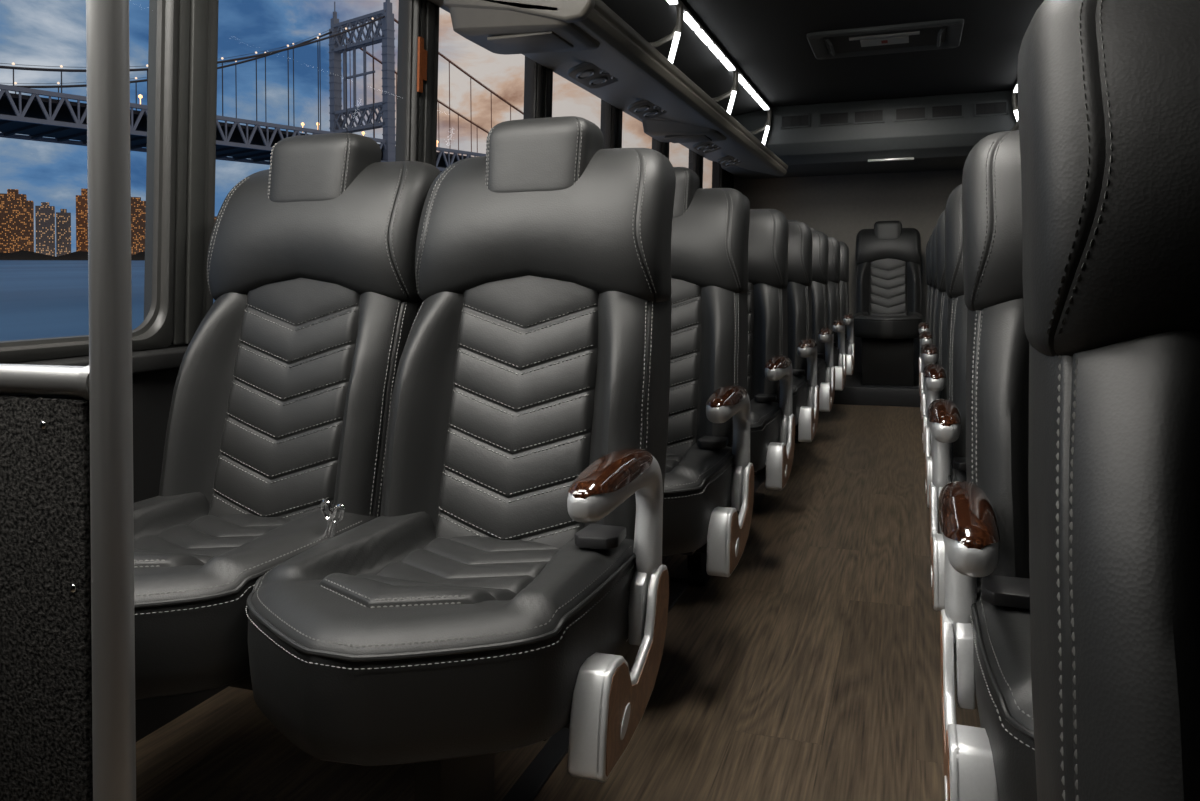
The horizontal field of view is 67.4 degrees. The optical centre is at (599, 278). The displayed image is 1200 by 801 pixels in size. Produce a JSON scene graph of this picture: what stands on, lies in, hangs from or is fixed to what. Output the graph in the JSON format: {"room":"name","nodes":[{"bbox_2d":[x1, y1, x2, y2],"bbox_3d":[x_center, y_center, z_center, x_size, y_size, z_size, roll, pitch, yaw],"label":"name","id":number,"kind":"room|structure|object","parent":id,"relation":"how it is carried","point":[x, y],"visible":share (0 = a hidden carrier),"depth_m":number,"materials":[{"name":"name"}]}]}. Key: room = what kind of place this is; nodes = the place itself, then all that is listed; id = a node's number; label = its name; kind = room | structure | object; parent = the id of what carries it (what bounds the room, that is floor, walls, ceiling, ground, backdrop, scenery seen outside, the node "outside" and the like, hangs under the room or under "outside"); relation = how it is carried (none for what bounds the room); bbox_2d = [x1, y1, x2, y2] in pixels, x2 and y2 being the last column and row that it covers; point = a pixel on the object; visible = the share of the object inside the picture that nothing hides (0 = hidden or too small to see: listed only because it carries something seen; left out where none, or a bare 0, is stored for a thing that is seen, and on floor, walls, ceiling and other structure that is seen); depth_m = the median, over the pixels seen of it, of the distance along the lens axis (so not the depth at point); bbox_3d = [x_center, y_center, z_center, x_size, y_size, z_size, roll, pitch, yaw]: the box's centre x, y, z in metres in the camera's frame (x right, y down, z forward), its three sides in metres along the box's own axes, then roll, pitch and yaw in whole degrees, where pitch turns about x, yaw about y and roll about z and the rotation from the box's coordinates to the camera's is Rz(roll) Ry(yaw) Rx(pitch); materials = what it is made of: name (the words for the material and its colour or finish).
{"room":"vehicle interior","nodes":[
{"label":"vehicle interior","id":0,"kind":"room"},
{"bbox_2d":[2,161,733,741],"bbox_3d":[-0.565,-0.155,2.672,0.115,2.060,9.880,-1,0,19],"label":"wall","id":1,"kind":"structure","parent":0,"point":[153,391],"depth_m":1.75,"materials":[{"name":"black plastic"}]},
{"bbox_2d":[0,0,178,363],"bbox_3d":[-1.000,-0.394,1.399,0.101,1.063,0.838,-1,0,19],"label":"window","id":2,"kind":"structure","parent":1,"relation":"in","point":[156,331],"depth_m":1.76,"materials":[{"name":"metal"}]},
{"bbox_2d":[10,346,187,374],"bbox_3d":[-0.539,0.157,2.664,0.024,0.044,9.880,-1,0,19],"label":"trim","id":3,"kind":"structure","parent":1,"relation":"attached to","point":[156,360],"depth_m":1.71,"materials":[{"name":"black plastic"}]},
{"bbox_2d":[144,0,211,344],"bbox_3d":[-0.854,-0.395,1.838,0.119,1.055,0.096,-1,0,19],"label":"window frame","id":4,"kind":"structure","parent":1,"relation":"attached to","point":[194,40],"depth_m":1.81,"materials":[{"name":"black metal"}]},
{"bbox_2d":[206,0,420,313],"bbox_3d":[-0.699,-0.396,2.266,0.101,1.063,0.838,-1,0,19],"label":"window","id":5,"kind":"structure","parent":1,"relation":"in","point":[414,6],"depth_m":2.62,"materials":[{"name":"metal"}]},
{"bbox_2d":[395,0,435,164],"bbox_3d":[-0.553,-0.398,2.705,0.119,1.055,0.096,-1,0,19],"label":"trim","id":6,"kind":"structure","parent":1,"relation":"attached to","point":[428,9],"depth_m":2.67,"materials":[{"name":"black plastic"}]},
{"bbox_2d":[417,37,426,92],"bbox_3d":[-0.523,-0.625,2.646,0.013,0.160,0.042,-1,0,19],"label":"sticker","id":7,"kind":"object","parent":1,"relation":"attached to","point":[422,54],"visible":1,"depth_m":2.63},
{"bbox_2d":[433,6,542,166],"bbox_3d":[-0.399,-0.399,3.133,0.101,1.063,0.838,-1,0,19],"label":"window","id":8,"kind":"structure","parent":1,"relation":"in","point":[538,69],"depth_m":2.74,"materials":[{"name":"metal"}]},
{"bbox_2d":[523,56,550,118],"bbox_3d":[-0.253,-0.400,3.573,0.119,1.055,0.096,-1,0,19],"label":"trim","id":9,"kind":"structure","parent":1,"relation":"attached to","point":[529,63],"depth_m":3.53,"materials":[{"name":"black plastic"}]},
{"bbox_2d":[550,71,615,148],"bbox_3d":[-0.098,-0.402,4.001,0.101,1.063,0.838,-1,0,19],"label":"window","id":10,"kind":"structure","parent":1,"relation":"in","point":[612,110],"depth_m":4.36,"materials":[{"name":"metal"}]},
{"bbox_2d":[600,99,620,148],"bbox_3d":[0.048,-0.403,4.440,0.119,1.055,0.096,-1,0,19],"label":"trim","id":11,"kind":"structure","parent":1,"relation":"attached to","point":[604,125],"depth_m":4.40,"materials":[{"name":"black plastic"}]},
{"bbox_2d":[620,111,664,154],"bbox_3d":[0.203,-0.404,4.868,0.101,1.063,0.838,-1,0,19],"label":"window","id":12,"kind":"structure","parent":1,"relation":"in","point":[661,144],"depth_m":5.22,"materials":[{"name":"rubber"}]},
{"bbox_2d":[652,138,668,157],"bbox_3d":[0.349,-0.406,5.307,0.119,1.055,0.096,-1,0,19],"label":"trim","id":13,"kind":"structure","parent":1,"relation":"attached to","point":[655,143],"depth_m":5.27,"materials":[{"name":"black plastic"}]},
{"bbox_2d":[668,144,699,176],"bbox_3d":[0.503,-0.407,5.735,0.101,1.063,0.838,-1,0,19],"label":"window","id":14,"kind":"structure","parent":1,"relation":"in","point":[697,156],"depth_m":6.10,"materials":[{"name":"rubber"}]},
{"bbox_2d":[688,149,702,188],"bbox_3d":[0.649,-0.408,6.175,0.119,1.055,0.096,-1,0,19],"label":"trim","id":15,"kind":"structure","parent":1,"relation":"attached to","point":[691,165],"depth_m":6.13,"materials":[{"name":"black plastic"}]},
{"bbox_2d":[702,163,721,187],"bbox_3d":[0.779,-0.409,6.532,0.101,1.063,0.688,-1,0,19],"label":"window","id":16,"kind":"structure","parent":1,"relation":"in","point":[719,165],"depth_m":6.82,"materials":[{"name":"metal"}]},
{"bbox_2d":[136,404,980,800],"bbox_3d":[0.645,0.889,2.256,2.715,0.050,9.880,-1,0,19],"label":"floor","id":17,"kind":"structure","parent":0,"point":[810,671],"depth_m":1.88,"materials":[{"name":"brown wood"}]},
{"bbox_2d":[0,0,135,800],"bbox_3d":[-0.768,-0.153,0.966,0.663,2.060,0.036,-1,0,19],"label":"wall","id":18,"kind":"structure","parent":17,"relation":"on","point":[68,727],"depth_m":0.86,"materials":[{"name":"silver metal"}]},
{"bbox_2d":[134,116,675,800],"bbox_3d":[-0.375,0.298,1.416,0.964,1.150,0.756,-1,0,19],"label":"seat","id":19,"kind":"object","parent":17,"relation":"on","point":[409,502],"visible":0.94,"depth_m":1.45,"materials":[{"name":"black leather"}]},
{"bbox_2d":[134,492,376,699],"bbox_3d":[-0.648,0.464,1.382,0.468,0.162,0.513,-1,0,19],"label":"seat cushion","id":20,"kind":"object","parent":19,"relation":"on","point":[199,557],"depth_m":1.23,"materials":[{"name":"black leather"}]},
{"bbox_2d":[245,512,635,765],"bbox_3d":[-0.215,0.460,1.232,0.468,0.162,0.513,-1,0,19],"label":"seat cushion","id":21,"kind":"object","parent":19,"relation":"on","point":[372,638],"depth_m":1.06,"materials":[{"name":"black leather"}]},
{"bbox_2d":[501,475,764,800],"bbox_3d":[0.266,0.866,2.662,0.047,0.008,7.200,-1,0,19],"label":"trim","id":22,"kind":"structure","parent":17,"relation":"attached to","point":[532,780],"depth_m":1.61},
{"bbox_2d":[629,167,753,671],"bbox_3d":[-0.126,0.296,2.136,0.964,1.150,0.756,-1,0,19],"label":"seat","id":23,"kind":"object","parent":17,"relation":"on","point":[709,472],"visible":0.24,"depth_m":2.12,"materials":[{"name":"black leather"}]},
{"bbox_2d":[662,443,733,555],"bbox_3d":[0.034,0.458,1.952,0.468,0.162,0.513,-1,0,19],"label":"seat cushion","id":24,"kind":"object","parent":23,"relation":"on","point":[699,482],"depth_m":1.79,"materials":[{"name":"black leather"}]},
{"bbox_2d":[671,195,794,585],"bbox_3d":[0.124,0.294,2.856,0.964,1.150,0.756,-1,0,19],"label":"seat","id":25,"kind":"object","parent":17,"relation":"on","point":[769,367],"visible":0.15,"depth_m":2.79,"materials":[{"name":"black leather"}]},
{"bbox_2d":[750,398,780,471],"bbox_3d":[0.284,0.455,2.672,0.468,0.162,0.513,-1,0,19],"label":"seat cushion","id":26,"kind":"object","parent":25,"relation":"on","point":[765,413],"depth_m":2.52,"materials":[{"name":"black leather"}]},
{"bbox_2d":[737,222,818,514],"bbox_3d":[0.373,0.292,3.576,0.964,1.150,0.756,-1,0,19],"label":"seat","id":27,"kind":"object","parent":17,"relation":"on","point":[802,349],"visible":0.12,"depth_m":3.52,"materials":[{"name":"black leather"}]},
{"bbox_2d":[792,375,807,425],"bbox_3d":[0.533,0.453,3.392,0.468,0.162,0.513,-1,0,19],"label":"seat cushion","id":28,"kind":"object","parent":27,"relation":"on","point":[800,382],"depth_m":3.24,"materials":[{"name":"black leather"}]},
{"bbox_2d":[787,220,834,411],"bbox_3d":[0.623,0.289,4.296,0.964,1.150,0.756,-1,0,19],"label":"seat","id":29,"kind":"object","parent":17,"relation":"on","point":[822,334],"visible":0.11,"depth_m":4.23,"materials":[{"name":"black leather"}]},
{"bbox_2d":[817,358,825,389],"bbox_3d":[0.783,0.451,4.112,0.468,0.162,0.513,-1,0,19],"label":"seat cushion","id":30,"kind":"object","parent":29,"relation":"on","point":[821,362],"depth_m":4.00,"materials":[{"name":"black leather"}]},
{"bbox_2d":[795,228,845,442],"bbox_3d":[0.872,0.287,5.016,0.964,1.150,0.756,-1,0,19],"label":"seat","id":31,"kind":"object","parent":17,"relation":"on","point":[836,324],"visible":0.12,"depth_m":4.95,"materials":[{"name":"black leather"}]},
{"bbox_2d":[833,346,838,366],"bbox_3d":[1.032,0.449,4.832,0.468,0.162,0.513,-1,0,19],"label":"seat cushion","id":32,"kind":"object","parent":31,"relation":"on","point":[835,348],"depth_m":4.77,"materials":[{"name":"black leather"}]},
{"bbox_2d":[819,235,854,413],"bbox_3d":[1.122,0.285,5.736,0.964,1.150,0.756,-1,0,19],"label":"seat","id":33,"kind":"object","parent":17,"relation":"on","point":[848,318],"visible":0.11,"depth_m":5.68,"materials":[{"name":"black leather"}]},
{"bbox_2d":[845,338,847,353],"bbox_3d":[1.282,0.446,5.552,0.468,0.162,0.513,-1,0,19],"label":"seat cushion","id":34,"kind":"object","parent":33,"relation":"on","point":[846,339],"depth_m":5.50,"materials":[{"name":"black leather"}]},
{"bbox_2d":[918,241,929,393],"bbox_3d":[2.118,0.282,4.552,0.964,1.138,0.756,-1,0,19],"label":"seat","id":35,"kind":"object","parent":17,"relation":"on","point":[923,326],"visible":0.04,"depth_m":4.80,"materials":[{"name":"black leather"}]},
{"bbox_2d":[919,235,932,418],"bbox_3d":[1.869,0.284,3.832,0.964,1.138,0.756,-1,0,19],"label":"seat","id":36,"kind":"object","parent":17,"relation":"on","point":[925,337],"visible":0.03,"depth_m":4.07,"materials":[{"name":"black leather"}]},
{"bbox_2d":[921,225,938,452],"bbox_3d":[1.619,0.286,3.112,0.964,1.138,0.756,-1,0,19],"label":"seat","id":37,"kind":"object","parent":17,"relation":"on","point":[929,352],"visible":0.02,"depth_m":3.33,"materials":[{"name":"black leather"}]},
{"bbox_2d":[923,210,947,507],"bbox_3d":[1.370,0.289,2.392,0.964,1.138,0.756,-1,0,19],"label":"seat","id":38,"kind":"object","parent":17,"relation":"on","point":[935,375],"visible":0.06,"depth_m":2.60,"materials":[{"name":"black leather"}]},
{"bbox_2d":[928,184,966,610],"bbox_3d":[1.120,0.291,1.672,0.964,1.138,0.756,-1,0,19],"label":"seat","id":39,"kind":"object","parent":17,"relation":"on","point":[946,417],"visible":0.16,"depth_m":1.86,"materials":[{"name":"black leather"}]},
{"bbox_2d":[947,468,966,482],"bbox_3d":[0.883,0.462,1.626,0.468,0.162,0.513,-1,0,19],"label":"seat cushion","id":40,"kind":"object","parent":39,"relation":"on","point":[953,474],"depth_m":1.80,"materials":[{"name":"black leather"}]},
{"bbox_2d":[938,130,1036,800],"bbox_3d":[0.871,0.293,0.952,0.964,1.138,0.756,-1,0,19],"label":"seat","id":41,"kind":"object","parent":17,"relation":"on","point":[984,518],"visible":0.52,"depth_m":1.12,"materials":[{"name":"black leather"}]},
{"bbox_2d":[970,587,1036,800],"bbox_3d":[0.634,0.464,0.906,0.468,0.162,0.513,-1,0,19],"label":"seat cushion","id":42,"kind":"object","parent":41,"relation":"on","point":[1002,751],"depth_m":0.91,"materials":[{"name":"black leather"}]},
{"bbox_2d":[1017,0,1199,800],"bbox_3d":[0.622,0.295,0.232,0.961,1.138,0.756,-1,0,19],"label":"seat","id":43,"kind":"object","parent":17,"relation":"on","point":[1109,90],"visible":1,"depth_m":0.51,"materials":[{"name":"black leather"}]},
{"bbox_2d":[734,170,962,373],"bbox_3d":[2.263,-0.180,6.952,2.715,2.060,0.060,-1,0,19],"label":"wall","id":44,"kind":"structure","parent":0,"point":[838,206],"depth_m":7.01,"materials":[{"name":"black plastic"}]},
{"bbox_2d":[833,372,919,406],"bbox_3d":[2.101,0.792,6.460,2.515,0.121,0.980,-1,0,19],"label":"step","id":45,"kind":"structure","parent":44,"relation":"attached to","point":[854,392],"depth_m":6.04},
{"bbox_2d":[853,221,922,385],"bbox_3d":[2.024,0.157,6.331,0.468,1.150,0.756,-1,0,19],"label":"seat","id":46,"kind":"object","parent":45,"relation":"on","point":[887,318],"visible":0.98,"depth_m":6.40,"materials":[{"name":"black leather"}]},
{"bbox_2d":[853,312,922,338],"bbox_3d":[1.985,0.320,6.216,0.468,0.162,0.513,-1,0,19],"label":"seat cushion","id":47,"kind":"object","parent":46,"relation":"on","point":[867,325],"depth_m":6.01,"materials":[{"name":"black leather"}]},
{"bbox_2d":[681,0,1043,106],"bbox_3d":[0.626,-1.221,2.256,2.715,0.050,9.880,-1,0,19],"label":"ceiling","id":48,"kind":"structure","parent":0,"point":[766,40],"depth_m":4.73,"materials":[{"name":"black plastic"}]},
{"bbox_2d":[428,0,787,175],"bbox_3d":[0.371,-0.933,4.377,0.560,0.510,4.040,-1,0,19],"label":"luggage rack","id":49,"kind":"object","parent":48,"relation":"attached to","point":[653,61],"visible":1,"depth_m":3.61,"materials":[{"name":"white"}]},
{"bbox_2d":[721,90,1017,178],"bbox_3d":[2.070,-1.003,6.454,2.300,0.404,0.982,-1,0,19],"label":"air conditioner","id":50,"kind":"object","parent":48,"relation":"attached to","point":[938,132],"visible":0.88,"depth_m":6.08,"materials":[{"name":"grey plastic"}]},
{"bbox_2d":[780,113,809,128],"bbox_3d":[1.344,-1.082,6.193,0.200,0.092,0.014,-1,0,19],"label":"vent","id":51,"kind":"object","parent":50,"relation":"attached to","point":[787,120],"depth_m":6.19,"materials":[{"name":"black plastic"}]},
{"bbox_2d":[782,115,808,126],"bbox_3d":[1.344,-1.082,6.194,0.180,0.072,0.010,-1,0,19],"label":"grille","id":52,"kind":"object","parent":50,"relation":"attached to","point":[787,120],"depth_m":6.19,"materials":[{"name":"black plastic"}]},
{"bbox_2d":[819,111,849,125],"bbox_3d":[1.589,-1.084,6.108,0.200,0.092,0.014,-1,0,19],"label":"vent","id":53,"kind":"object","parent":50,"relation":"attached to","point":[826,118],"depth_m":6.11,"materials":[{"name":"black plastic"}]},
{"bbox_2d":[821,112,847,124],"bbox_3d":[1.589,-1.084,6.109,0.180,0.072,0.010,-1,0,19],"label":"grille","id":54,"kind":"object","parent":50,"relation":"attached to","point":[827,118],"depth_m":6.11,"materials":[{"name":"black plastic"}]},
{"bbox_2d":[853,108,883,123],"bbox_3d":[1.801,-1.086,6.035,0.200,0.092,0.014,-1,0,19],"label":"vent","id":55,"kind":"object","parent":50,"relation":"attached to","point":[860,115],"depth_m":6.04,"materials":[{"name":"black plastic"}]},
{"bbox_2d":[855,110,882,121],"bbox_3d":[1.801,-1.086,6.036,0.180,0.072,0.010,-1,0,19],"label":"grille","id":56,"kind":"object","parent":50,"relation":"attached to","point":[860,115],"depth_m":6.03,"materials":[{"name":"black plastic"}]},
{"bbox_2d":[868,157,913,161],"bbox_3d":[1.983,-0.808,6.137,0.300,0.016,0.040,-1,0,19],"label":"marker lamp","id":57,"kind":"object","parent":50,"relation":"attached to","point":[870,159],"depth_m":6.13,"materials":[{"name":"white plastic"}]},
{"bbox_2d":[896,107,924,119],"bbox_3d":[2.053,-1.089,5.949,0.180,0.072,0.010,-1,0,19],"label":"grille","id":58,"kind":"object","parent":50,"relation":"attached to","point":[902,113],"depth_m":5.95,"materials":[{"name":"black plastic"}]},
{"bbox_2d":[895,105,926,121],"bbox_3d":[2.052,-1.089,5.948,0.200,0.092,0.014,-1,0,19],"label":"vent","id":59,"kind":"object","parent":50,"relation":"attached to","point":[903,113],"depth_m":5.95,"materials":[{"name":"black plastic"}]},
{"bbox_2d":[932,105,961,117],"bbox_3d":[2.265,-1.090,5.875,0.180,0.072,0.010,-1,0,19],"label":"grille","id":60,"kind":"object","parent":50,"relation":"attached to","point":[938,111],"depth_m":5.87,"materials":[{"name":"black plastic"}]},
{"bbox_2d":[931,103,963,118],"bbox_3d":[2.265,-1.090,5.874,0.200,0.092,0.014,-1,0,19],"label":"vent","id":61,"kind":"object","parent":50,"relation":"attached to","point":[938,110],"depth_m":5.87,"materials":[{"name":"black plastic"}]},
{"bbox_2d":[974,100,1007,116],"bbox_3d":[2.515,-1.093,5.787,0.200,0.092,0.014,-1,0,19],"label":"vent","id":62,"kind":"object","parent":50,"relation":"attached to","point":[982,108],"depth_m":5.79,"materials":[{"name":"black plastic"}]},
{"bbox_2d":[976,102,1005,114],"bbox_3d":[2.515,-1.093,5.788,0.180,0.072,0.010,-1,0,19],"label":"grille","id":63,"kind":"object","parent":50,"relation":"attached to","point":[982,108],"depth_m":5.79,"materials":[{"name":"black plastic"}]},
{"bbox_2d":[807,18,963,58],"bbox_3d":[1.429,-1.184,4.518,0.720,0.038,0.500,-1,0,19],"label":"roof hatch","id":64,"kind":"object","parent":48,"relation":"attached to","point":[928,35],"visible":1,"depth_m":4.48,"materials":[{"name":"black plastic"}]},
{"bbox_2d":[1011,83,1018,130],"bbox_3d":[2.119,-0.949,3.771,0.560,0.510,4.040,-1,0,19],"label":"luggage rack","id":65,"kind":"object","parent":48,"relation":"attached to","point":[1015,89],"visible":0.02,"depth_m":5.67,"materials":[{"name":"white"}]},
{"bbox_2d":[1011,119,1018,130],"bbox_3d":[2.127,-0.800,3.785,0.555,0.177,4.010,-1,0,19],"label":"shelf","id":66,"kind":"object","parent":65,"relation":"attached to","point":[1016,127],"depth_m":4.53,"materials":[{"name":"grey plastic"}]},
{"label":"outside","id":67,"kind":"structure","parent":0,"visible":0},
{"bbox_2d":[0,250,144,259],"bbox_3d":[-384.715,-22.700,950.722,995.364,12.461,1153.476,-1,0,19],"label":"shore","id":68,"kind":"structure","parent":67,"point":[23,254],"depth_m":852.15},
{"bbox_2d":[0,189,33,252],"bbox_3d":[-605.658,-53.982,928.495,36.000,75.000,22.000,-1,0,-30],"label":"tower block","id":69,"kind":"object","parent":68,"relation":"on","point":[16,213],"visible":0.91,"depth_m":921.17,"materials":[{"name":"brown"}]},
{"bbox_2d":[35,202,54,255],"bbox_3d":[-549.495,-45.987,891.759,16.000,58.000,22.000,-1,0,-30],"label":"tower block","id":70,"kind":"object","parent":68,"relation":"on","point":[44,214],"visible":0.82,"depth_m":882.43,"materials":[{"name":"grey"}]},
{"bbox_2d":[56,209,70,256],"bbox_3d":[-551.405,-43.970,925.364,13.000,54.000,22.000,-1,0,-30],"label":"tower block","id":71,"kind":"object","parent":68,"relation":"on","point":[63,219],"visible":0.82,"depth_m":915.79,"materials":[{"name":"grey"}]},
{"bbox_2d":[76,189,87,251],"bbox_3d":[-544.167,-58.535,964.393,30.000,83.000,22.000,-1,0,-30],"label":"tower block","id":72,"kind":"object","parent":68,"relation":"on","point":[81,200],"visible":0.24,"depth_m":950.41,"materials":[{"name":"brown"}]},
{"bbox_2d":[131,197,145,254],"bbox_3d":[-481.530,-50.599,931.434,26.000,66.000,22.000,-1,0,-30],"label":"tower block","id":73,"kind":"object","parent":68,"relation":"on","point":[138,207],"visible":0.43,"depth_m":923.42,"materials":[{"name":"brown"}]},
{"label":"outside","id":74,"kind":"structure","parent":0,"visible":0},
{"bbox_2d":[0,260,214,340],"bbox_3d":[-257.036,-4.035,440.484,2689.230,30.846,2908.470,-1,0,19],"label":"bay water","id":75,"kind":"structure","parent":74,"point":[39,298],"depth_m":182.48,"materials":[{"name":"blue liquid"}]},
{"bbox_2d":[0,0,523,171],"bbox_3d":[-73.576,-33.469,246.313,26.725,94.000,320.400,-1,0,38],"label":"suspension bridge","id":76,"kind":"structure","parent":75,"relation":"on","point":[63,120],"depth_m":228.40,"materials":[{"name":"metal"}]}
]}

